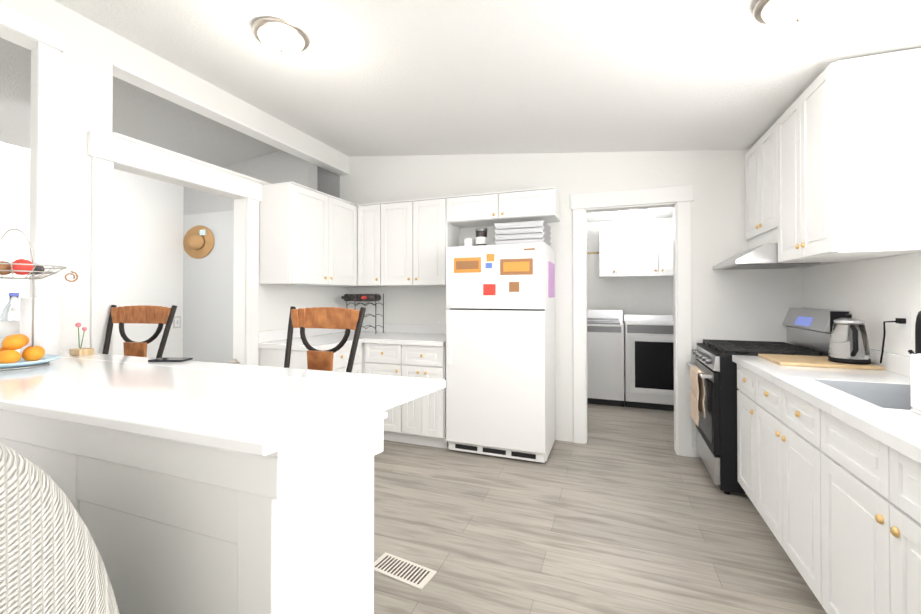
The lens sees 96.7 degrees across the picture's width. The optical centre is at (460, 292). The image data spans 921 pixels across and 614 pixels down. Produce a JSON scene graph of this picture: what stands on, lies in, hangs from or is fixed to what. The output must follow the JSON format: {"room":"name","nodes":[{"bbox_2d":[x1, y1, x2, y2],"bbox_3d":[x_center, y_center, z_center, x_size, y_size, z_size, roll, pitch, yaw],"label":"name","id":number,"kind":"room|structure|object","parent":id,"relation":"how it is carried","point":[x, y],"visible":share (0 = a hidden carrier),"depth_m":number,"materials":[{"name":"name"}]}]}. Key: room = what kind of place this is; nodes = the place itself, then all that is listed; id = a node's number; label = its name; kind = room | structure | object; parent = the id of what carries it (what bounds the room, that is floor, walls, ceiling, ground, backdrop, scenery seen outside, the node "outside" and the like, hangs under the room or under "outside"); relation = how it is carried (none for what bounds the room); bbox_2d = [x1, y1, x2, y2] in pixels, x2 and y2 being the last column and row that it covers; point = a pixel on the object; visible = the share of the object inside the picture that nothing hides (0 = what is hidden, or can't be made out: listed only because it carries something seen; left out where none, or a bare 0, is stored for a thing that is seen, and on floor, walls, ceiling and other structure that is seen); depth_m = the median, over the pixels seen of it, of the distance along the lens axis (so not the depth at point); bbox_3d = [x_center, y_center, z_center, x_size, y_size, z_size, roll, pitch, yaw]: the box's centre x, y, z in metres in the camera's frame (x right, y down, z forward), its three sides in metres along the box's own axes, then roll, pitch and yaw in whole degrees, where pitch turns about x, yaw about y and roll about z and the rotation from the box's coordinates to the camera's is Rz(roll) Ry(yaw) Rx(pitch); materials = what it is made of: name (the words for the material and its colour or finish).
{"room":"kitchen","nodes":[
{"label":"kitchen","id":0,"kind":"room"},
{"bbox_2d":[0,203,29,313],"bbox_3d":[-6.217,0.013,2.959,0.120,2.600,5.270,0,0,20],"label":"wall","id":1,"kind":"structure","parent":0,"point":[14,245],"depth_m":4.96,"materials":[{"name":"white paint"}]},
{"bbox_2d":[113,169,183,357],"bbox_3d":[-3.329,-0.027,4.271,0.120,2.700,0.800,0,0,20],"label":"wall","id":2,"kind":"structure","parent":0,"point":[148,224],"depth_m":4.28,"materials":[{"name":"white paint"}]},
{"bbox_2d":[173,316,180,327],"bbox_3d":[-3.151,0.332,4.555,0.014,0.130,0.080,0,0,20],"label":"switch plate","id":3,"kind":"object","parent":2,"relation":"attached to","point":[176,321],"visible":0.95,"depth_m":4.55,"materials":[{"name":"grey plastic"}]},
{"bbox_2d":[0,0,348,365],"bbox_3d":[-2.249,-0.097,1.811,0.120,2.800,5.640,0,0,20],"label":"wall","id":4,"kind":"structure","parent":0,"point":[92,53],"depth_m":2.23,"materials":[{"name":"white paint"}]},
{"bbox_2d":[0,4,349,365],"bbox_3d":[-2.239,-0.017,1.807,0.160,2.640,5.640,0,0,20],"label":"trim","id":5,"kind":"structure","parent":4,"relation":"attached to","point":[105,152],"depth_m":2.31,"materials":[{"name":"white wood"}]},
{"bbox_2d":[229,358,239,363],"bbox_3d":[-1.746,0.539,3.173,0.122,0.044,0.057,0,0,20],"label":"door knob","id":6,"kind":"object","parent":4,"relation":"in","point":[233,361],"depth_m":3.16,"materials":[{"name":"silver metal"}]},
{"bbox_2d":[258,328,345,342],"bbox_3d":[-1.416,0.365,3.845,0.017,0.090,1.200,0,0,20],"label":"backsplash","id":7,"kind":"structure","parent":4,"relation":"attached to","point":[263,336],"depth_m":3.56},
{"bbox_2d":[259,181,369,286],"bbox_3d":[-1.262,-0.464,3.800,0.341,0.797,1.181,0,0,20],"label":"upper cabinet","id":8,"kind":"object","parent":4,"relation":"attached to","point":[308,236],"visible":0.94,"depth_m":3.35,"materials":[{"name":"white wood"}]},
{"bbox_2d":[183,150,339,363],"bbox_3d":[-3.318,-0.096,5.019,4.120,2.850,0.610,0,0,20],"label":"wall","id":9,"kind":"structure","parent":0,"point":[208,308],"depth_m":4.46,"materials":[{"name":"grey paint"}]},
{"bbox_2d":[183,225,213,258],"bbox_3d":[-2.917,-0.559,4.501,0.481,0.370,0.084,0,0,20],"label":"hat","id":10,"kind":"object","parent":9,"relation":"hanging from","point":[198,241],"visible":1,"depth_m":4.49,"materials":[{"name":"brown wicker"}]},
{"bbox_2d":[0,0,920,207],"bbox_3d":[-2.249,-1.303,1.821,8.360,0.468,5.880,0,0,20],"label":"ceiling","id":11,"kind":"structure","parent":0,"point":[401,77],"depth_m":2.40,"materials":[{"name":"white paint"}]},
{"bbox_2d":[251,17,309,55],"bbox_3d":[-0.959,-1.335,2.193,0.288,0.097,0.288,0,0,20],"label":"ceiling light","id":12,"kind":"object","parent":11,"relation":"attached to","point":[280,36],"visible":1,"depth_m":2.13,"materials":[{"name":"white"}]},
{"bbox_2d":[753,0,834,26],"bbox_3d":[1.306,-1.098,1.583,0.288,0.097,0.288,0,0,20],"label":"ceiling light","id":13,"kind":"object","parent":11,"relation":"attached to","point":[782,13],"visible":1,"depth_m":1.57,"materials":[{"name":"white"}]},
{"bbox_2d":[340,149,802,456],"bbox_3d":[0.685,-0.081,3.793,4.240,2.800,0.120,0,0,20],"label":"wall","id":14,"kind":"structure","parent":0,"point":[747,304],"depth_m":3.59,"materials":[{"name":"white paint"}]},
{"bbox_2d":[356,202,387,286],"bbox_3d":[-0.816,-0.461,4.112,0.342,0.797,0.327,0,0,20],"label":"upper cabinet","id":15,"kind":"object","parent":14,"relation":"attached to","point":[372,218],"depth_m":3.95,"materials":[{"name":"white wood"}]},
{"bbox_2d":[351,323,445,334],"bbox_3d":[-0.571,0.367,4.181,1.367,0.090,0.017,0,0,20],"label":"backsplash","id":16,"kind":"structure","parent":14,"relation":"attached to","point":[419,329],"depth_m":4.14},
{"bbox_2d":[388,196,459,286],"bbox_3d":[-0.417,-0.463,3.964,0.744,0.797,0.327,0,0,20],"label":"upper cabinet","id":17,"kind":"object","parent":14,"relation":"attached to","point":[404,243],"depth_m":3.78,"materials":[{"name":"white wood"}]},
{"bbox_2d":[448,191,507,227],"bbox_3d":[0.181,-0.747,3.744,0.533,0.232,0.327,0,0,20],"label":"upper cabinet","id":18,"kind":"object","parent":14,"relation":"attached to","point":[481,209],"depth_m":3.60,"materials":[{"name":"white wood"}]},
{"bbox_2d":[504,187,559,222],"bbox_3d":[0.581,-0.748,3.595,0.535,0.232,0.327,0,0,20],"label":"upper cabinet","id":19,"kind":"object","parent":14,"relation":"attached to","point":[536,204],"depth_m":3.44,"materials":[{"name":"white wood"}]},
{"bbox_2d":[570,184,693,456],"bbox_3d":[1.442,0.227,3.499,0.958,2.180,0.148,0,0,20],"label":"door frame","id":20,"kind":"structure","parent":14,"relation":"attached to","point":[584,204],"depth_m":3.39,"materials":[{"name":"white wood"}]},
{"bbox_2d":[692,448,695,456],"bbox_3d":[-0.388,1.290,4.581,5.170,0.070,3.450,0,0,20],"label":"baseboard","id":21,"kind":"structure","parent":14,"relation":"attached to","point":[693,452],"depth_m":3.27,"materials":[{"name":"white wood"}]},
{"bbox_2d":[374,398,826,613],"bbox_3d":[-1.872,1.341,2.812,8.360,0.060,8.040,0,0,20],"label":"floor","id":22,"kind":"structure","parent":0,"point":[625,510],"depth_m":2.23,"materials":[{"name":"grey wood"}]},
{"bbox_2d":[0,444,118,613],"bbox_3d":[-0.988,0.758,0.546,1.137,1.070,0.842,0,0,20],"label":"wicker chair","id":23,"kind":"object","parent":22,"relation":"on","point":[51,561],"visible":1,"depth_m":0.61,"materials":[{"name":"wicker"}]},
{"bbox_2d":[102,305,176,357],"bbox_3d":[-1.803,0.687,2.042,0.433,1.239,0.490,0,0,10],"label":"bar stool","id":24,"kind":"object","parent":22,"relation":"on","point":[160,316],"visible":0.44,"depth_m":2.25,"materials":[{"name":"brown wood"}]},
{"bbox_2d":[0,411,382,613],"bbox_3d":[-1.244,0.813,1.326,2.052,0.972,0.285,0,0,20],"label":"base cabinet","id":25,"kind":"object","parent":22,"relation":"on","point":[194,487],"depth_m":0.98,"materials":[{"name":"white wood"}]},
{"bbox_2d":[0,355,423,466],"bbox_3d":[-1.500,0.315,1.503,2.737,0.028,0.539,0,0,20],"label":"countertop","id":26,"kind":"structure","parent":25,"relation":"on","point":[292,419],"depth_m":1.11,"materials":[{"name":"white stone"}]},
{"bbox_2d":[0,293,19,351],"bbox_3d":[-2.111,0.152,1.934,0.091,0.303,0.090,0,0,20],"label":"water bottle","id":27,"kind":"object","parent":26,"relation":"on","point":[10,319],"visible":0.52,"depth_m":1.90,"materials":[{"name":"white plastic"}]},
{"bbox_2d":[0,228,77,370],"bbox_3d":[-1.808,0.020,1.674,0.306,0.563,0.328,0,0,20],"label":"stand","id":28,"kind":"object","parent":26,"relation":"on","point":[11,356],"visible":1,"depth_m":1.65,"materials":[{"name":"grey metal"}]},
{"bbox_2d":[19,297,60,355],"bbox_3d":[-1.933,0.163,1.884,0.132,0.280,0.132,0,0,20],"label":"paper towel","id":29,"kind":"object","parent":26,"relation":"on","point":[47,315],"visible":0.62,"depth_m":1.84,"materials":[{"name":"white paper"}]},
{"bbox_2d":[69,322,93,355],"bbox_3d":[-1.852,0.226,2.002,0.081,0.157,0.060,0,0,20],"label":"flower vase","id":30,"kind":"object","parent":26,"relation":"on","point":[79,351],"visible":1,"depth_m":1.99,"materials":[{"name":"beige wood"}]},
{"bbox_2d":[148,358,192,361],"bbox_3d":[-1.284,0.298,1.814,0.150,0.009,0.074,0,0,0],"label":"phone","id":31,"kind":"object","parent":26,"relation":"on","point":[169,359],"visible":1,"depth_m":1.79,"materials":[{"name":"black"}]},
{"bbox_2d":[258,346,357,372],"bbox_3d":[-1.249,0.882,3.486,0.577,0.870,0.621,0,0,20],"label":"base cabinet","id":32,"kind":"object","parent":22,"relation":"on","point":[298,360],"depth_m":3.27,"materials":[{"name":"white wood"}]},
{"bbox_2d":[258,335,361,350],"bbox_3d":[-1.245,0.427,3.470,0.597,0.040,0.616,0,0,20],"label":"countertop","id":33,"kind":"structure","parent":32,"relation":"on","point":[319,342],"depth_m":3.27,"materials":[{"name":"white stone"}]},
{"bbox_2d":[284,306,365,372],"bbox_3d":[-0.709,0.684,1.700,0.435,1.239,0.491,0,0,20],"label":"bar stool","id":34,"kind":"object","parent":22,"relation":"on","point":[347,319],"visible":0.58,"depth_m":1.89,"materials":[{"name":"brown wood"}]},
{"bbox_2d":[370,343,405,442],"bbox_3d":[-0.551,0.885,3.857,0.425,0.870,0.601,0,0,20],"label":"base cabinet","id":35,"kind":"object","parent":22,"relation":"on","point":[389,359],"depth_m":3.56,"materials":[{"name":"white wood"}]},
{"bbox_2d":[374,552,436,589],"bbox_3d":[-0.273,1.300,1.919,0.300,0.008,0.130,0,-1,28],"label":"floor vent","id":36,"kind":"object","parent":22,"relation":"in","point":[412,574],"visible":0.98,"depth_m":1.91,"materials":[{"name":"white metal"}]},
{"bbox_2d":[406,343,448,448],"bbox_3d":[-0.247,0.884,3.745,0.459,0.870,0.601,0,0,20],"label":"base cabinet","id":37,"kind":"object","parent":22,"relation":"on","point":[412,350],"depth_m":3.44,"materials":[{"name":"white wood"}]},
{"bbox_2d":[330,331,445,346],"bbox_3d":[-0.676,0.430,3.897,1.367,0.040,0.621,0,0,20],"label":"countertop","id":38,"kind":"structure","parent":37,"relation":"on","point":[403,338],"depth_m":3.63,"materials":[{"name":"white stone"}]},
{"bbox_2d":[341,294,383,333],"bbox_3d":[-0.995,0.211,4.092,0.347,0.400,0.294,0,0,20],"label":"wine rack","id":39,"kind":"object","parent":38,"relation":"on","point":[361,297],"visible":0.81,"depth_m":4.04,"materials":[{"name":"black metal"}]},
{"bbox_2d":[446,243,554,462],"bbox_3d":[0.358,0.472,3.484,0.808,1.690,0.620,0,0,20],"label":"fridge","id":40,"kind":"object","parent":22,"relation":"on","point":[500,353],"visible":1,"depth_m":3.22,"materials":[{"name":"white metal"}]},
{"bbox_2d":[464,220,550,245],"bbox_3d":[0.394,-0.469,3.499,0.699,0.190,0.360,0,0,20],"label":"storage containers","id":41,"kind":"object","parent":40,"relation":"on","point":[524,232],"visible":0.83,"depth_m":3.30,"materials":[{"name":"white plastic"}]},
{"bbox_2d":[587,310,623,406],"bbox_3d":[1.700,0.780,5.199,0.687,1.100,0.724,0,0,20],"label":"washer","id":42,"kind":"object","parent":22,"relation":"on","point":[605,357],"visible":0.5,"depth_m":4.83,"materials":[{"name":"silver metal"}]},
{"bbox_2d":[624,315,673,410],"bbox_3d":[2.352,0.808,4.946,0.687,1.040,0.745,0,0,20],"label":"dryer","id":43,"kind":"object","parent":22,"relation":"on","point":[648,361],"visible":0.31,"depth_m":4.65,"materials":[{"name":"silver metal"}]},
{"bbox_2d":[737,367,747,495],"bbox_3d":[1.962,0.872,2.314,0.577,0.870,0.420,0,0,20],"label":"base cabinet","id":44,"kind":"object","parent":22,"relation":"on","point":[742,376],"depth_m":2.51,"materials":[{"name":"white wood"}]},
{"bbox_2d":[686,308,848,494],"bbox_3d":[2.049,0.712,2.860,0.778,1.200,0.655,0,0,20],"label":"range","id":45,"kind":"object","parent":22,"relation":"on","point":[714,388],"visible":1,"depth_m":2.67,"materials":[{"name":"black metal"}]},
{"bbox_2d":[808,423,835,613],"bbox_3d":[1.687,0.951,1.556,0.400,0.700,0.551,0,0,20],"label":"base cabinet","id":46,"kind":"object","parent":22,"relation":"on","point":[829,468],"depth_m":1.54,"materials":[{"name":"white wood"}]},
{"bbox_2d":[748,371,910,589],"bbox_3d":[1.843,0.870,1.996,0.577,0.870,0.497,0,0,20],"label":"base cabinet","id":47,"kind":"object","parent":22,"relation":"on","point":[779,473],"depth_m":1.88,"materials":[{"name":"white wood"}]},
{"bbox_2d":[732,355,920,466],"bbox_3d":[1.209,0.401,0.328,0.602,0.040,4.676,0,0,20],"label":"countertop","id":48,"kind":"structure","parent":47,"relation":"on","point":[899,428],"depth_m":1.60,"materials":[{"name":"white stone"}]},
{"bbox_2d":[758,354,884,369],"bbox_3d":[2.006,0.388,2.317,0.440,0.018,0.360,0,0,20],"label":"cutting board","id":49,"kind":"object","parent":48,"relation":"on","point":[802,360],"visible":0.73,"depth_m":2.22,"materials":[{"name":"brown wood"}]},
{"bbox_2d":[828,314,870,364],"bbox_3d":[2.101,0.248,2.197,0.170,0.260,0.230,0,0,20],"label":"kettle","id":50,"kind":"object","parent":49,"relation":"on","point":[849,342],"visible":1,"depth_m":2.17,"materials":[{"name":"silver metal"}]},
{"bbox_2d":[910,354,920,414],"bbox_3d":[1.575,0.284,1.102,0.360,0.207,0.380,0,0,20],"label":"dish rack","id":51,"kind":"object","parent":48,"relation":"on","point":[915,373],"visible":1,"depth_m":1.31,"materials":[{"name":"white plastic"}]},
{"bbox_2d":[836,419,867,613],"bbox_3d":[1.533,0.863,1.160,0.577,0.870,0.301,0,0,20],"label":"base cabinet","id":52,"kind":"object","parent":22,"relation":"on","point":[851,447],"depth_m":1.36,"materials":[{"name":"white wood"}]},
{"bbox_2d":[868,439,920,613],"bbox_3d":[1.427,0.861,0.876,0.577,0.870,0.531,0,0,20],"label":"base cabinet","id":53,"kind":"object","parent":22,"relation":"on","point":[894,482],"depth_m":1.16,"materials":[{"name":"white wood"}]},
{"bbox_2d":[587,217,672,323],"bbox_3d":[2.408,0.182,5.455,1.930,2.300,0.120,0,0,20],"label":"wall","id":54,"kind":"structure","parent":0,"point":[643,296],"depth_m":5.46,"materials":[{"name":"white paint"}]},
{"bbox_2d":[599,227,672,277],"bbox_3d":[2.391,-0.499,5.213,1.170,0.600,0.351,0,0,20],"label":"wall cabinet","id":55,"kind":"object","parent":54,"relation":"attached to","point":[635,253],"visible":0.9,"depth_m":5.12,"materials":[{"name":"white wood"}]},
{"bbox_2d":[587,207,672,221],"bbox_3d":[2.053,-0.995,4.509,2.170,0.040,2.160,0,0,20],"label":"ceiling","id":56,"kind":"structure","parent":0,"point":[664,212],"depth_m":5.09,"materials":[{"name":"white paint"}]},
{"bbox_2d":[618,209,642,220],"bbox_3d":[2.015,-0.922,4.853,0.280,0.100,0.280,0,0,20],"label":"ceiling light","id":57,"kind":"object","parent":56,"relation":"attached to","point":[630,215],"visible":0.79,"depth_m":4.76,"materials":[{"name":"white"}]},
{"bbox_2d":[802,252,920,356],"bbox_3d":[2.010,0.050,1.443,0.120,2.500,7.920,0,0,20],"label":"wall","id":58,"kind":"structure","parent":0,"point":[874,293],"depth_m":2.20,"materials":[{"name":"white paint"}]},
{"bbox_2d":[745,125,776,249],"bbox_3d":[2.252,-0.694,2.795,0.357,0.759,0.661,0,0,20],"label":"upper cabinet","id":59,"kind":"object","parent":58,"relation":"attached to","point":[760,178],"depth_m":2.83,"materials":[{"name":"white wood"}]},
{"bbox_2d":[773,48,920,262],"bbox_3d":[2.029,-0.631,2.193,0.357,0.895,0.727,0,0,20],"label":"upper cabinet","id":60,"kind":"object","parent":58,"relation":"attached to","point":[833,164],"depth_m":1.89,"materials":[{"name":"white wood"}]},
{"bbox_2d":[713,242,838,269],"bbox_3d":[2.151,-0.244,2.836,0.576,0.132,0.644,0,0,20],"label":"range hood","id":61,"kind":"object","parent":60,"relation":"attached to","point":[764,256],"visible":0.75,"depth_m":2.63,"materials":[{"name":"silver metal"}]},
{"bbox_2d":[870,349,909,374],"bbox_3d":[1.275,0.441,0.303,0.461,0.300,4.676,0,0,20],"label":"backsplash","id":62,"kind":"structure","parent":58,"relation":"attached to","point":[900,364],"depth_m":2.03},
{"bbox_2d":[880,312,910,362],"bbox_3d":[2.121,0.228,2.019,0.073,0.266,0.159,0,0,20],"label":"power cord","id":63,"kind":"object","parent":58,"relation":"attached to","point":[903,320],"visible":1,"depth_m":1.97,"materials":[{"name":"black plastic"}]}
]}

